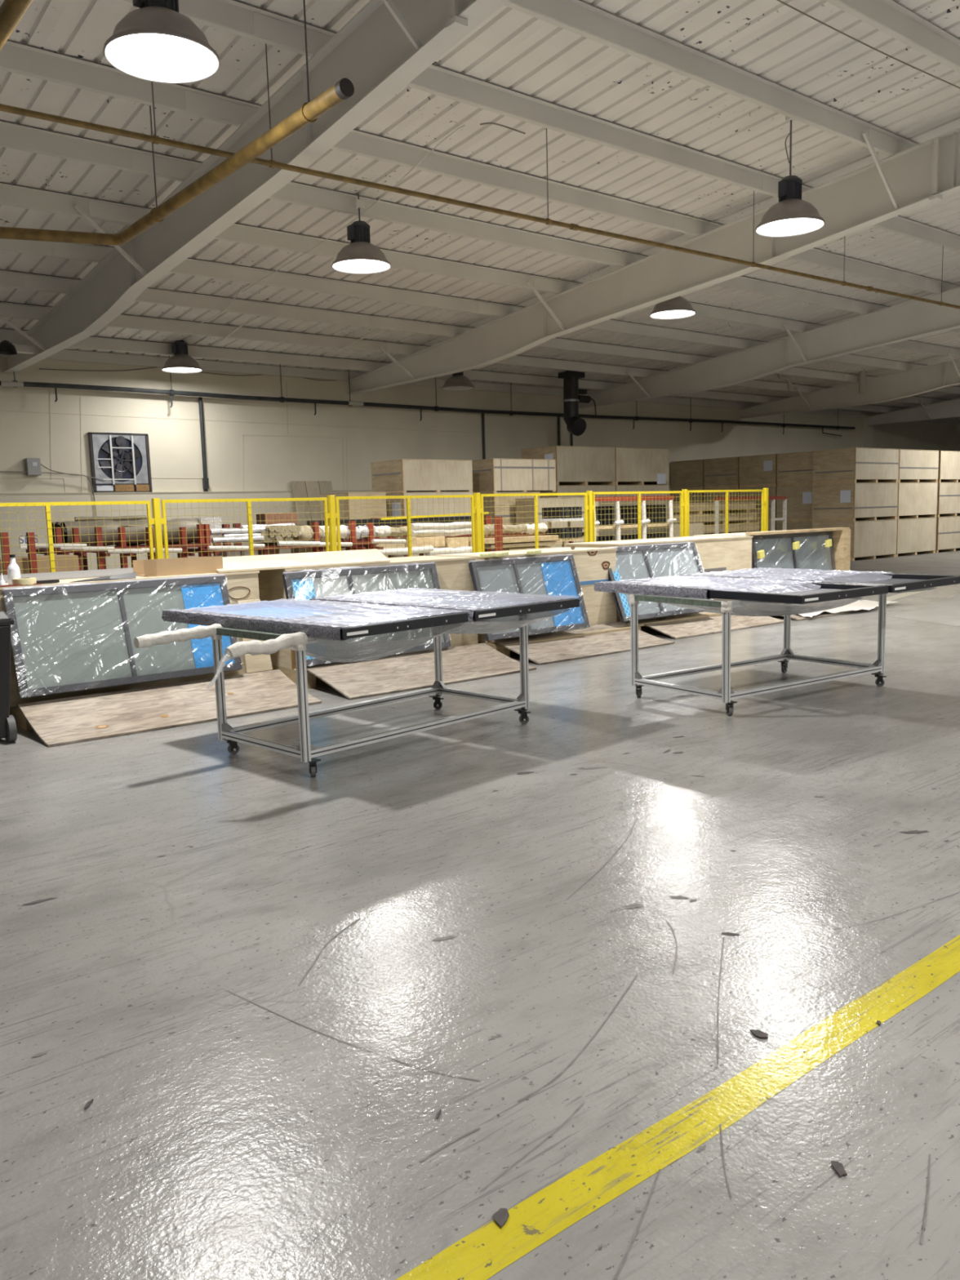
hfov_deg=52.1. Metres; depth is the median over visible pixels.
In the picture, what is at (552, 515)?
goods
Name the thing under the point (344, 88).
gas pipe
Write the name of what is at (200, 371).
cable
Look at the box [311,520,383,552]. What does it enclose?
rack
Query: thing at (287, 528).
roll
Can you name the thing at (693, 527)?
box
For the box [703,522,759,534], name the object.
pack
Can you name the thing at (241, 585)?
wooden rack
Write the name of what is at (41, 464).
cable
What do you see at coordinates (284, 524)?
bundle
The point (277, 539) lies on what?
roll
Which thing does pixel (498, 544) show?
rack
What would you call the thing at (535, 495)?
mesh fence
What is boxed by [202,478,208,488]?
switch box
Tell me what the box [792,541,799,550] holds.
foam block
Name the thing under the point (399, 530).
fabric bundle
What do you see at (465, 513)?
bar
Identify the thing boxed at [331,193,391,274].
lamp
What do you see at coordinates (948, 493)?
wooden crate
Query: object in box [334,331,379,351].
rod
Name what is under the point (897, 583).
window unit
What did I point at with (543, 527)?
fabric bundle
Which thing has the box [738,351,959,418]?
roof beam
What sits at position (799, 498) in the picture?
wooden crate
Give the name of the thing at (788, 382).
pipe bend
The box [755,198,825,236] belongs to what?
hood
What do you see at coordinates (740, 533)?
wooden rack
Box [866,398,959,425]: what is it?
roof beam
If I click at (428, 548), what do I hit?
sack
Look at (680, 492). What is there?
mesh fence
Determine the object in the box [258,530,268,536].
roll
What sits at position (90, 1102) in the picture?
scrap
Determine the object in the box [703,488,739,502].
wooden crate
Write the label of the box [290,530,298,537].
roll
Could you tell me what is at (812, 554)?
window unit
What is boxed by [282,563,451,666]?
window unit
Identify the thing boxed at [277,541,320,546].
tube
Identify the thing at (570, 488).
wooden crate
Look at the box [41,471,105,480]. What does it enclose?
cable
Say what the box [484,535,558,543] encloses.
board
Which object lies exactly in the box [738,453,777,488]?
wooden crate
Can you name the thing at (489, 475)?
wooden crate
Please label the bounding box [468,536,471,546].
wood block
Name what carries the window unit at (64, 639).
on the plywood board at (64, 721)
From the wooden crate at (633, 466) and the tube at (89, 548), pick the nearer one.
the tube at (89, 548)
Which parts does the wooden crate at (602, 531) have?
panel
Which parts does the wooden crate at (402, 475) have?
panel, lid, board, panel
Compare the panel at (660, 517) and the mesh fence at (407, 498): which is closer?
the mesh fence at (407, 498)
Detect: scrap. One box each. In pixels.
[84,1098,93,1110]
[436,1109,441,1119]
[493,1208,509,1228]
[750,1029,768,1038]
[831,1160,847,1177]
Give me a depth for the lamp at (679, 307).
17.27 m
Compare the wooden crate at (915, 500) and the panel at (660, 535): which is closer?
the panel at (660, 535)
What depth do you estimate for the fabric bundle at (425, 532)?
16.16 m
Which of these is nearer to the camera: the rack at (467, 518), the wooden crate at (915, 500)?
the rack at (467, 518)
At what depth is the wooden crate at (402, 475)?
20.23 m
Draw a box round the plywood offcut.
[236,599,272,673]
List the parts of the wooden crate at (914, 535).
lid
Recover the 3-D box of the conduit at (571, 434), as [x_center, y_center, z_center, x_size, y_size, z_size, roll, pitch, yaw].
[2.755,-4.280,29.231,0.065,3.812,0.065,-4,8,-16]
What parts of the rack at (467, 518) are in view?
support leg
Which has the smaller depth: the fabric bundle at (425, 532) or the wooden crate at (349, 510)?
the fabric bundle at (425, 532)
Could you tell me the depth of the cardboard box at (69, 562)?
11.29 m
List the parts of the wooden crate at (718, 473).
panel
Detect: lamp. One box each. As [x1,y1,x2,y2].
[0,339,17,355]
[102,0,220,83]
[161,340,202,373]
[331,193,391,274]
[441,371,475,390]
[649,295,696,319]
[755,115,825,236]
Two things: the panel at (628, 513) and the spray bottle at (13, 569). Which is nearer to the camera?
the spray bottle at (13, 569)
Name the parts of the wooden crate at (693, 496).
panel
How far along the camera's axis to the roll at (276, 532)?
14.16 m
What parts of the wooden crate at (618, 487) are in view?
lid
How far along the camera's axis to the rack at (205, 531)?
13.52 m
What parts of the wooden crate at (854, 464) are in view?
panel, lid, board, panel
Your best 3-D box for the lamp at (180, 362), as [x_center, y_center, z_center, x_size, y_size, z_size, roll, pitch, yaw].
[-6.132,-5.843,20.145,0.816,0.600,0.816,-7,9,-38]
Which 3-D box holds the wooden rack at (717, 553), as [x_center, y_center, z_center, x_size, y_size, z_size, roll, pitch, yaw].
[2.633,-0.805,13.568,2.810,1.160,1.260,-7,9,-38]
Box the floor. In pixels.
[0,549,959,1279]
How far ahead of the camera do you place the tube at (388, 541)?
15.15 m
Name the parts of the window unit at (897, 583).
frame rail, glass pane, frame rail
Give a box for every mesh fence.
[0,500,154,573]
[160,497,329,558]
[335,494,475,556]
[480,492,587,551]
[592,490,682,542]
[687,488,764,536]
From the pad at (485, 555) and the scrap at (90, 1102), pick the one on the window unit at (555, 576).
the pad at (485, 555)
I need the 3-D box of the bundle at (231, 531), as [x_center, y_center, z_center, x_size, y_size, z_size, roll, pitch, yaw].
[-3.402,-1.552,13.948,0.929,0.095,0.116,-7,9,-38]
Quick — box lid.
[216,548,390,573]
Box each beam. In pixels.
[0,0,508,373]
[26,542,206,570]
[187,540,378,556]
[345,532,573,555]
[346,127,959,394]
[578,287,959,408]
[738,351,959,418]
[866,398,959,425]
[955,423,959,431]
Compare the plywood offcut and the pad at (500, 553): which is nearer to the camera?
the plywood offcut
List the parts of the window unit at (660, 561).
glass pane, frame rail, frame rail, glass pane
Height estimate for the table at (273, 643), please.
0.915 m
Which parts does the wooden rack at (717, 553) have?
panel, lid, board, panel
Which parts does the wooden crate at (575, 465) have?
panel, lid, board, panel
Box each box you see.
[0,554,79,575]
[24,457,41,475]
[132,555,222,577]
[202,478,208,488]
[217,551,239,556]
[240,550,258,555]
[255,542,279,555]
[256,512,297,524]
[290,547,312,553]
[673,523,703,537]
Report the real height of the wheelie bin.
0.985 m
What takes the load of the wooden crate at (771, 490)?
on the wooden crate at (769, 523)
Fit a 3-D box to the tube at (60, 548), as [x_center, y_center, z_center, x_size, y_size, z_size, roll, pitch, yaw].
[-5.074,-1.146,12.242,0.318,0.069,0.058,-7,9,-38]
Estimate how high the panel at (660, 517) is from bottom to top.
0.380 m
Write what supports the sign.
attached to the rack at (33, 563)
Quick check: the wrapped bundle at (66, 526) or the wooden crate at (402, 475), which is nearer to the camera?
the wrapped bundle at (66, 526)
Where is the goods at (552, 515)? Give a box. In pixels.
[540,506,583,528]
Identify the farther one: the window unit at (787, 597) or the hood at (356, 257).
the hood at (356, 257)
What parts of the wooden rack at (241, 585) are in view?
board, rubber strip, lid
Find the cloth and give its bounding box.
[0,582,41,586]
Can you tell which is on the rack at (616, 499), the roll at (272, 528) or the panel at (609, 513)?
the panel at (609, 513)
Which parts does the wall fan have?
blade, blade, blade, motor, blade, blade, blade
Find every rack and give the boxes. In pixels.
[0,532,37,574]
[0,570,263,730]
[44,527,195,570]
[196,524,219,556]
[213,523,241,556]
[257,555,495,688]
[306,515,471,557]
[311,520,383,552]
[370,515,491,556]
[432,546,630,657]
[493,516,502,551]
[564,535,753,630]
[577,495,675,541]
[693,529,829,536]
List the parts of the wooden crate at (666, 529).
lid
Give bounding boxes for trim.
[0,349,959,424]
[0,390,467,491]
[0,487,671,494]
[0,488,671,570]
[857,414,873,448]
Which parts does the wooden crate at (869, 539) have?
panel, lid, panel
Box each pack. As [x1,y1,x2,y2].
[666,511,756,524]
[673,501,755,514]
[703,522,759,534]
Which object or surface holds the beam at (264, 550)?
on the floor
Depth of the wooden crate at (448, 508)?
20.22 m
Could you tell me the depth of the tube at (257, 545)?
13.80 m
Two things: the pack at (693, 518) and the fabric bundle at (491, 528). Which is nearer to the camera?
the fabric bundle at (491, 528)
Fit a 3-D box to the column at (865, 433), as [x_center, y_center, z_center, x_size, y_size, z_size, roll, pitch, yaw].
[15.357,-6.424,39.166,0.700,5.009,0.248,-7,9,-38]
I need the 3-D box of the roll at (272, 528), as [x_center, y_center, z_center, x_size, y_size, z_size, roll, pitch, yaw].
[-3.224,-1.638,14.388,0.094,0.093,0.801,-7,9,-37]
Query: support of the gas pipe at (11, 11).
hanging from the ceiling
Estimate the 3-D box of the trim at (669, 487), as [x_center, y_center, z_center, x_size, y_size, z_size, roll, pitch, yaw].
[-4.621,-3.532,23.313,50.500,0.020,0.113,-7,9,-38]
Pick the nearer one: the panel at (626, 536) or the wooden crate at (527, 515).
the panel at (626, 536)
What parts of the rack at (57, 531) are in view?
arm, arm, arm, arm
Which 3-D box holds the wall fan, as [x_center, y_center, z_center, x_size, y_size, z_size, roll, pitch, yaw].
[-7.628,-3.766,20.845,1.255,1.279,0.088,-7,9,-38]
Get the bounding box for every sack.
[377,545,433,555]
[424,546,471,555]
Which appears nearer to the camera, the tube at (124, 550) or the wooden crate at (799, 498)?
the tube at (124, 550)
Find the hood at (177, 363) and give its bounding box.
[161,354,202,373]
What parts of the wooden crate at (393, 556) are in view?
panel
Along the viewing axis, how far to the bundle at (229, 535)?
13.88 m
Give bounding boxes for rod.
[213,316,253,346]
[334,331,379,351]
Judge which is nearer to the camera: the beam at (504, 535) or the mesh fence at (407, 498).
the mesh fence at (407, 498)
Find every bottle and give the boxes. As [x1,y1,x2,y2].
[0,573,5,585]
[7,554,20,584]
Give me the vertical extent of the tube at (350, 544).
0.085 m
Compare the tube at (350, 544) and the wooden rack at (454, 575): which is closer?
the wooden rack at (454, 575)
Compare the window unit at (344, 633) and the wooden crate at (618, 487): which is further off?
the wooden crate at (618, 487)
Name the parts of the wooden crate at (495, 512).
panel, lid, panel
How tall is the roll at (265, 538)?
0.109 m
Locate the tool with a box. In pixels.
[36,579,59,583]
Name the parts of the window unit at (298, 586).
glass pane, frame rail, frame rail, glass pane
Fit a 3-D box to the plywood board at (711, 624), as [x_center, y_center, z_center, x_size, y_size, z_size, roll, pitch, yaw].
[3.062,-0.260,12.972,2.315,0.201,0.770,-7,9,-38]
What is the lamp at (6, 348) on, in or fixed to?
attached to the roof beam at (386, 45)
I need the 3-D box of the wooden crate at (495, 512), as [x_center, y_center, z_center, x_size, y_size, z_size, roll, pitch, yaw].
[0.459,-2.812,22.191,1.361,1.020,1.216,-7,9,-38]
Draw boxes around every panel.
[595,506,613,525]
[595,534,614,542]
[619,505,637,524]
[620,533,637,540]
[645,504,666,524]
[646,532,666,538]
[829,528,850,571]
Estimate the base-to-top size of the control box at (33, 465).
0.340 m
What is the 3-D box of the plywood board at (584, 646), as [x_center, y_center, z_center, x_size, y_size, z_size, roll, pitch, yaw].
[1.209,0.015,11.249,2.163,0.201,0.850,-7,9,-38]
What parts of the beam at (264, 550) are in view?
leg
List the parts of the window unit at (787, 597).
frame rail, glass pane, frame rail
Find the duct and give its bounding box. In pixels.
[558,370,596,435]
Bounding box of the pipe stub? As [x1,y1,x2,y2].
[858,371,865,393]
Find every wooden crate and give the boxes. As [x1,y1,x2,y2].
[319,491,387,542]
[324,547,388,557]
[370,458,472,493]
[386,491,473,537]
[392,546,437,557]
[471,457,555,493]
[472,491,540,537]
[515,497,599,535]
[520,445,615,485]
[539,484,615,528]
[540,528,616,540]
[546,535,596,547]
[614,447,669,484]
[615,484,669,528]
[615,526,669,538]
[671,459,704,490]
[671,489,703,523]
[703,456,739,489]
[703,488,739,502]
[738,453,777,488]
[739,486,776,522]
[750,521,776,532]
[776,484,812,521]
[776,521,812,530]
[777,451,813,486]
[811,519,897,560]
[812,482,898,521]
[813,447,899,484]
[895,516,937,556]
[897,448,938,482]
[897,482,937,519]
[934,515,959,552]
[936,482,959,516]
[937,450,959,482]
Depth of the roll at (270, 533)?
14.10 m
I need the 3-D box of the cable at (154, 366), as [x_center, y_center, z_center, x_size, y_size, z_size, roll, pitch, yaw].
[-7.881,-5.684,20.486,2.526,0.235,0.020,-7,9,-38]
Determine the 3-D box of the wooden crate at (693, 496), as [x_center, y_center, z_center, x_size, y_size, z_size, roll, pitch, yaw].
[7.475,-4.384,32.134,2.187,1.040,1.306,-7,9,-38]
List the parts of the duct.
mounting plate, blower motor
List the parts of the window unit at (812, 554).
glass pane, frame rail, crate top rail, glass pane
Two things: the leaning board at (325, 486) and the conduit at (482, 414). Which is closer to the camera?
the leaning board at (325, 486)
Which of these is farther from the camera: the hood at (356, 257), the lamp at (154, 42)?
the hood at (356, 257)
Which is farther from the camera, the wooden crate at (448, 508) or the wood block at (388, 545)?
the wooden crate at (448, 508)
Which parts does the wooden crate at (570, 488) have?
panel, panel, lid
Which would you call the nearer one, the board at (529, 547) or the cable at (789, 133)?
the cable at (789, 133)
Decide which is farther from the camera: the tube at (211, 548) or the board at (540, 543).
the board at (540, 543)
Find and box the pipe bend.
[777,373,791,390]
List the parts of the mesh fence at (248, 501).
rail, rail, rail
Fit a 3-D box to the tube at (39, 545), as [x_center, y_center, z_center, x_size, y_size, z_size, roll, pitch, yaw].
[-5.248,-1.160,12.098,0.768,0.088,0.058,-7,9,-38]
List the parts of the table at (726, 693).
leg, rail, padded rail, rail, leg, rail, leg, rail, rail, leg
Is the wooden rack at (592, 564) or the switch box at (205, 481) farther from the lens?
the switch box at (205, 481)
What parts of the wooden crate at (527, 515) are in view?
panel, lid, panel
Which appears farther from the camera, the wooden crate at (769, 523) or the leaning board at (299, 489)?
the wooden crate at (769, 523)
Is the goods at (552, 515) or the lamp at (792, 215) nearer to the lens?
the lamp at (792, 215)
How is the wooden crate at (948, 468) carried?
on the wooden crate at (948, 493)
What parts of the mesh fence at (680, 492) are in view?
rail, rail, rail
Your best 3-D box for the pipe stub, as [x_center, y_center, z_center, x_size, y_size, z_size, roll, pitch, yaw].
[11.682,-7.877,30.001,0.176,0.626,0.180,-7,9,-38]
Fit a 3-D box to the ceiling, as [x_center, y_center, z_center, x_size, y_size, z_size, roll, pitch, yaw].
[17.493,-8.067,17.038,78.000,3.843,37.680,-7,9,-38]
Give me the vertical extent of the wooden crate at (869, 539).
1.085 m
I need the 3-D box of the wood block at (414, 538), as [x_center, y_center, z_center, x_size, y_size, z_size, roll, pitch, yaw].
[-1.176,-1.579,15.884,0.162,0.180,0.300,-7,9,-38]
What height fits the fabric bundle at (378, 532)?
0.193 m
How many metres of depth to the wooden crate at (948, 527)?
30.19 m
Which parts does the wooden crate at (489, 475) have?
panel, lid, board, panel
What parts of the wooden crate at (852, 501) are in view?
panel, lid, panel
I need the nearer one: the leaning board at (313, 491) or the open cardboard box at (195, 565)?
the open cardboard box at (195, 565)
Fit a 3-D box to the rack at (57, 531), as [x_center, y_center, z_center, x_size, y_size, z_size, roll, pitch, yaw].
[-4.841,-0.745,13.166,1.721,1.557,1.230,-7,9,-38]
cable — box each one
[39,366,155,371]
[40,463,96,516]
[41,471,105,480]
[200,371,261,376]
[480,122,525,133]
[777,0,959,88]
[784,133,790,163]
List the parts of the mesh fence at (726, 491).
rail, rail, rail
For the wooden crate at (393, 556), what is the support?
on the floor
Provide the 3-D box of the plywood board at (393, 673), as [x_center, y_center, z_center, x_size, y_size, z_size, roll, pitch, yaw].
[-0.539,0.277,9.603,2.205,0.201,0.840,-7,9,-38]
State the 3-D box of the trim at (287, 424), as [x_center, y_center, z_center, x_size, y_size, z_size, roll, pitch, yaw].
[-4.867,-4.770,23.051,12.019,2.551,0.006,-7,9,-38]
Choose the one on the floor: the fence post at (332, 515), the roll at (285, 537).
the fence post at (332, 515)
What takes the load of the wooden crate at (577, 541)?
on the floor
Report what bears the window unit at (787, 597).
on the table at (726, 693)
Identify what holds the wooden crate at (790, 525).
on the floor
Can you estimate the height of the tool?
0.026 m
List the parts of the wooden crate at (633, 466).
board, lid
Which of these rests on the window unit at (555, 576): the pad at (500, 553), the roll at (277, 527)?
the pad at (500, 553)
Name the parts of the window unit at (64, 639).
glass pane, frame rail, frame rail, glass pane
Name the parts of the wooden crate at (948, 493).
panel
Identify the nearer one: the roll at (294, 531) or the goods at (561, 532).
the roll at (294, 531)
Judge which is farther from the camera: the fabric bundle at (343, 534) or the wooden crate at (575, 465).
the wooden crate at (575, 465)
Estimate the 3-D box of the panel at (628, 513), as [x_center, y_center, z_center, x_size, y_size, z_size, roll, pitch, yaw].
[2.978,-2.493,19.604,0.670,0.380,0.060,-7,9,-38]
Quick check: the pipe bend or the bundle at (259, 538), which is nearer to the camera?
the bundle at (259, 538)
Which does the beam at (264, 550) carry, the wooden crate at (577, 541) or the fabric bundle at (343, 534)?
the fabric bundle at (343, 534)
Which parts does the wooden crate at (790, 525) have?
lid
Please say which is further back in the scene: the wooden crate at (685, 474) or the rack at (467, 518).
the wooden crate at (685, 474)
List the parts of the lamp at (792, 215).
stem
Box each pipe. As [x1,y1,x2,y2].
[0,0,33,50]
[0,0,354,245]
[0,43,959,309]
[0,342,855,436]
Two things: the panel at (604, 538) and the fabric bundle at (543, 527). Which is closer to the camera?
the fabric bundle at (543, 527)
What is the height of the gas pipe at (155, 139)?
1.237 m
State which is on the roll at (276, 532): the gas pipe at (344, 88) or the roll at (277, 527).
the roll at (277, 527)
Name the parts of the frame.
post, rail, post, post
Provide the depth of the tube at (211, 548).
13.49 m
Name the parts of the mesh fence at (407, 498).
rail, rail, rail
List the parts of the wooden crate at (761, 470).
panel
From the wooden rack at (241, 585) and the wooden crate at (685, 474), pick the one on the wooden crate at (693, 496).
the wooden crate at (685, 474)
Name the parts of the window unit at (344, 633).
frame rail, glass pane, frame rail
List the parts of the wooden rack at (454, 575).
panel, lid, panel, board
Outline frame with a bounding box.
[715,495,786,533]
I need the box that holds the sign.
[18,534,37,548]
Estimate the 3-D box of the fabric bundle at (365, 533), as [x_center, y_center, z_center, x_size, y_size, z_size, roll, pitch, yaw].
[-1.911,-1.658,15.218,0.594,0.263,0.301,-7,9,-38]
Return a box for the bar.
[380,511,488,519]
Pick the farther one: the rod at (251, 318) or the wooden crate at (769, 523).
the wooden crate at (769, 523)
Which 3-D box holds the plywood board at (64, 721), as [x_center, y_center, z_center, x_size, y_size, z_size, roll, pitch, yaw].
[-2.485,0.524,8.085,2.260,0.211,0.780,-7,9,-38]
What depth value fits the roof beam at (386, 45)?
10.37 m
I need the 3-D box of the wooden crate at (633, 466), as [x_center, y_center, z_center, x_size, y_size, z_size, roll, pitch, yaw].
[3.932,-4.672,26.628,2.118,0.965,1.316,-7,9,-38]
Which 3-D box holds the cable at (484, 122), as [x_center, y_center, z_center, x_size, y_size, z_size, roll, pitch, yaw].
[0.283,-5.907,11.314,0.628,0.023,0.092,-6,9,-31]
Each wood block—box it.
[365,543,404,549]
[397,536,417,546]
[416,536,444,546]
[437,537,468,547]
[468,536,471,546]
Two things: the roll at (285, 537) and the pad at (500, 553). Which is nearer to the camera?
the pad at (500, 553)
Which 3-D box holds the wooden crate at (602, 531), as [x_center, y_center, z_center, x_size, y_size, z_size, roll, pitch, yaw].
[2.347,-2.319,25.590,2.107,1.084,1.316,-7,9,-38]
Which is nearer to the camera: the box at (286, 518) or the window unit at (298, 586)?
the window unit at (298, 586)
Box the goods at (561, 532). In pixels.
[542,527,583,541]
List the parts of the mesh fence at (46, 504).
rail, rail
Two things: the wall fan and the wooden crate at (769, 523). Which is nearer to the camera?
the wall fan
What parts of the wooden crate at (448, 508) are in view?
panel, lid, panel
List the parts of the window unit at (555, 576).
glass pane, frame rail, frame rail, glass pane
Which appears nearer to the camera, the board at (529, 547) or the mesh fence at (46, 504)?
the mesh fence at (46, 504)
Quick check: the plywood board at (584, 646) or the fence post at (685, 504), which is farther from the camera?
the fence post at (685, 504)
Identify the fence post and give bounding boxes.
[151,497,164,559]
[327,495,337,551]
[473,493,481,552]
[586,490,593,542]
[681,488,688,537]
[763,488,768,531]
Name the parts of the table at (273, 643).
wrapped arm, leg, padded rail, rail, wrapped arm, leg, rail, rail, rail, leg, rail, leg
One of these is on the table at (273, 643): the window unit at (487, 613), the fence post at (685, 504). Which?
the window unit at (487, 613)
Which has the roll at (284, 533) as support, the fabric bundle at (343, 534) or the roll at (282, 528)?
the roll at (282, 528)
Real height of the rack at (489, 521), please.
1.555 m
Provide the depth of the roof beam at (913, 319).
23.23 m
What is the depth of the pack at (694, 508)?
23.89 m
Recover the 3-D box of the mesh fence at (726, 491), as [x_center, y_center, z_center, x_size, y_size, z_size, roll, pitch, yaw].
[4.157,-1.647,16.522,2.048,1.744,0.040,-7,9,-38]
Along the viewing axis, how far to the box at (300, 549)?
14.71 m
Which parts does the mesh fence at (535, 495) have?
rail, rail, rail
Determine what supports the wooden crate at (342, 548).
on the floor
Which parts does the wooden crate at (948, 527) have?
panel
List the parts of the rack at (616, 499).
wrapped post, wrapped post, wrapped post, wrapped post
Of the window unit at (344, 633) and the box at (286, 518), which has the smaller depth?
the window unit at (344, 633)
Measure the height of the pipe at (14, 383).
1.146 m
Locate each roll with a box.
[12,577,36,585]
[253,535,268,542]
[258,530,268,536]
[265,525,275,531]
[267,531,275,537]
[267,536,274,542]
[271,524,279,532]
[272,535,282,542]
[274,531,280,536]
[277,524,284,532]
[280,530,287,537]
[284,525,290,531]
[284,536,291,541]
[286,531,291,537]
[288,524,294,531]
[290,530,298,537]
[293,524,301,532]
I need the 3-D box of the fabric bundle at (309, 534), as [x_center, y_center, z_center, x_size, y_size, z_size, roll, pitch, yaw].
[-2.593,-1.589,14.675,0.492,0.254,0.298,-7,9,-38]
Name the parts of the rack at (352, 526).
arm, arm, arm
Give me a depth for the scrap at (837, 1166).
2.37 m
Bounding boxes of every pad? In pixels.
[480,552,495,558]
[494,551,508,556]
[526,549,541,555]
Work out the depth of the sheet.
14.51 m
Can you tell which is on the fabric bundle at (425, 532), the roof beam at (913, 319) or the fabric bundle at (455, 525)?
the fabric bundle at (455, 525)
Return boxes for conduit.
[0,471,26,472]
[198,397,208,491]
[243,124,465,291]
[481,413,485,459]
[557,417,560,445]
[570,433,573,445]
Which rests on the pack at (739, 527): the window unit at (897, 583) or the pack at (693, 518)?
the pack at (693, 518)
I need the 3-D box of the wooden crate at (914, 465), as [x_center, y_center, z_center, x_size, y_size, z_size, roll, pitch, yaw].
[12.461,-5.146,29.240,2.306,0.940,1.306,-7,9,-38]
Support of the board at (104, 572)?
on the wooden rack at (241, 585)
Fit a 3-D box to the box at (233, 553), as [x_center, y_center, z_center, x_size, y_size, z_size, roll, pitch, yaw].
[-3.598,-1.224,14.081,0.205,0.127,0.300,-7,9,-38]
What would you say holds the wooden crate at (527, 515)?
on the wooden crate at (577, 541)
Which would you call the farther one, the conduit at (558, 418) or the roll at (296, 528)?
the conduit at (558, 418)
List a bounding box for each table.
[133,613,530,777]
[629,593,887,715]
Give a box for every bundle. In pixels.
[51,517,222,546]
[74,515,146,521]
[209,526,266,534]
[210,535,263,542]
[222,531,301,537]
[240,523,295,528]
[291,524,322,541]
[319,524,348,541]
[340,524,376,541]
[373,525,391,537]
[386,525,407,537]
[411,521,471,529]
[411,527,471,537]
[484,524,494,536]
[502,524,527,533]
[517,523,547,533]
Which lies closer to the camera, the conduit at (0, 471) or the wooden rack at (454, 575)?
the wooden rack at (454, 575)
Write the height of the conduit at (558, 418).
4.205 m
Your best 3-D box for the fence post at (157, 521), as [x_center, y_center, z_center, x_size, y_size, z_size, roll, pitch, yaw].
[-3.405,-0.583,10.491,0.180,1.845,0.180,-7,9,-38]
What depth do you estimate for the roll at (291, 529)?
14.33 m
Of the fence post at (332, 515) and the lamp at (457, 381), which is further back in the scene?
the lamp at (457, 381)
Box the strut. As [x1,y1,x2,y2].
[12,343,35,354]
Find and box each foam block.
[756,550,764,559]
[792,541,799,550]
[824,538,831,547]
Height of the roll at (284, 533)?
0.099 m
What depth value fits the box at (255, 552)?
14.11 m
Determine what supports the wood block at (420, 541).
on the beam at (504, 535)
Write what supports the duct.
hanging from the ceiling
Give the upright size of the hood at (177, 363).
0.305 m
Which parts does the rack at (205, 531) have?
arm, arm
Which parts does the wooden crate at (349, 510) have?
panel, lid, panel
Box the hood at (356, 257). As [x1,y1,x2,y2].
[331,241,391,274]
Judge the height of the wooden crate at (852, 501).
1.040 m
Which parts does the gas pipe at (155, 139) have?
hanger rod, hanger rod, hanger rod, hanger rod, hanger rod, hanger rod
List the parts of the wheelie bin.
bin lid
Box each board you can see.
[0,567,133,582]
[17,669,321,746]
[290,480,311,525]
[304,480,321,542]
[306,642,536,699]
[318,480,333,493]
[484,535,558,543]
[484,541,562,548]
[490,622,675,664]
[491,546,551,551]
[638,611,783,639]
[781,605,887,620]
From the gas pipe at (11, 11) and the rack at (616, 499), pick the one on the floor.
the rack at (616, 499)
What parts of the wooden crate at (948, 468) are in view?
panel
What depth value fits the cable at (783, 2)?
10.49 m
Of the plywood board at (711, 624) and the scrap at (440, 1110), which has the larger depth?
the plywood board at (711, 624)
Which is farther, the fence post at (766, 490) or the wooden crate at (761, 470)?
the wooden crate at (761, 470)
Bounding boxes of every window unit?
[2,575,242,698]
[161,600,467,662]
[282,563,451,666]
[309,589,579,634]
[468,555,590,641]
[593,576,888,616]
[608,542,704,622]
[679,568,959,593]
[745,527,849,571]
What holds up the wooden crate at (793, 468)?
on the wooden crate at (799, 498)
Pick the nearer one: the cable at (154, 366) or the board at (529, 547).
the board at (529, 547)
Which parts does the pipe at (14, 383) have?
hanger rod, hanger rod, hanger rod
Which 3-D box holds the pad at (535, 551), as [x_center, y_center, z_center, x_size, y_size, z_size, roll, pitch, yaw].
[0.616,-1.002,11.208,0.150,0.054,0.100,-7,9,-38]
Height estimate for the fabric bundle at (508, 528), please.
0.167 m
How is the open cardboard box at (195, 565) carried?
on the wooden rack at (241, 585)
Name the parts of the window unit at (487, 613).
frame rail, glass pane, frame rail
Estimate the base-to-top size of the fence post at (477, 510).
1.863 m
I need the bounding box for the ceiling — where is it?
[0,0,959,419]
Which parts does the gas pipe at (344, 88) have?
hanger rod, hanger rod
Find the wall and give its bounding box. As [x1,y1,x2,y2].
[0,349,959,493]
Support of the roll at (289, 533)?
on the roll at (285, 537)
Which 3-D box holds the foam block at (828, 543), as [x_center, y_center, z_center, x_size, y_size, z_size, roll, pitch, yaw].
[5.509,-1.530,15.519,0.124,0.127,0.060,-7,9,-38]
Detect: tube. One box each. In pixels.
[26,543,87,548]
[59,546,87,550]
[83,546,115,551]
[106,548,143,553]
[141,547,182,552]
[207,546,248,550]
[253,543,265,547]
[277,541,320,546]
[318,542,352,546]
[371,539,405,543]
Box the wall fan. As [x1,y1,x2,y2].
[87,431,152,492]
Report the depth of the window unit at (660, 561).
12.55 m
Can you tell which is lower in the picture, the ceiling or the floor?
the floor
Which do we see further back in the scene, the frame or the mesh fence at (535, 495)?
the frame
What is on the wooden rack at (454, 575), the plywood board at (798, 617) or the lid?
the lid
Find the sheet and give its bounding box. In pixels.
[798,600,898,617]
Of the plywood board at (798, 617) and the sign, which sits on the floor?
the plywood board at (798, 617)
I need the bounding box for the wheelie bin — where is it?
[0,610,17,742]
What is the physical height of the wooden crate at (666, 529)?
1.084 m
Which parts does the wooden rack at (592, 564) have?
panel, lid, panel, board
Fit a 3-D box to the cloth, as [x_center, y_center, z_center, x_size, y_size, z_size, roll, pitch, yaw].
[-3.807,-0.428,7.800,0.608,0.008,0.100,-8,10,-42]

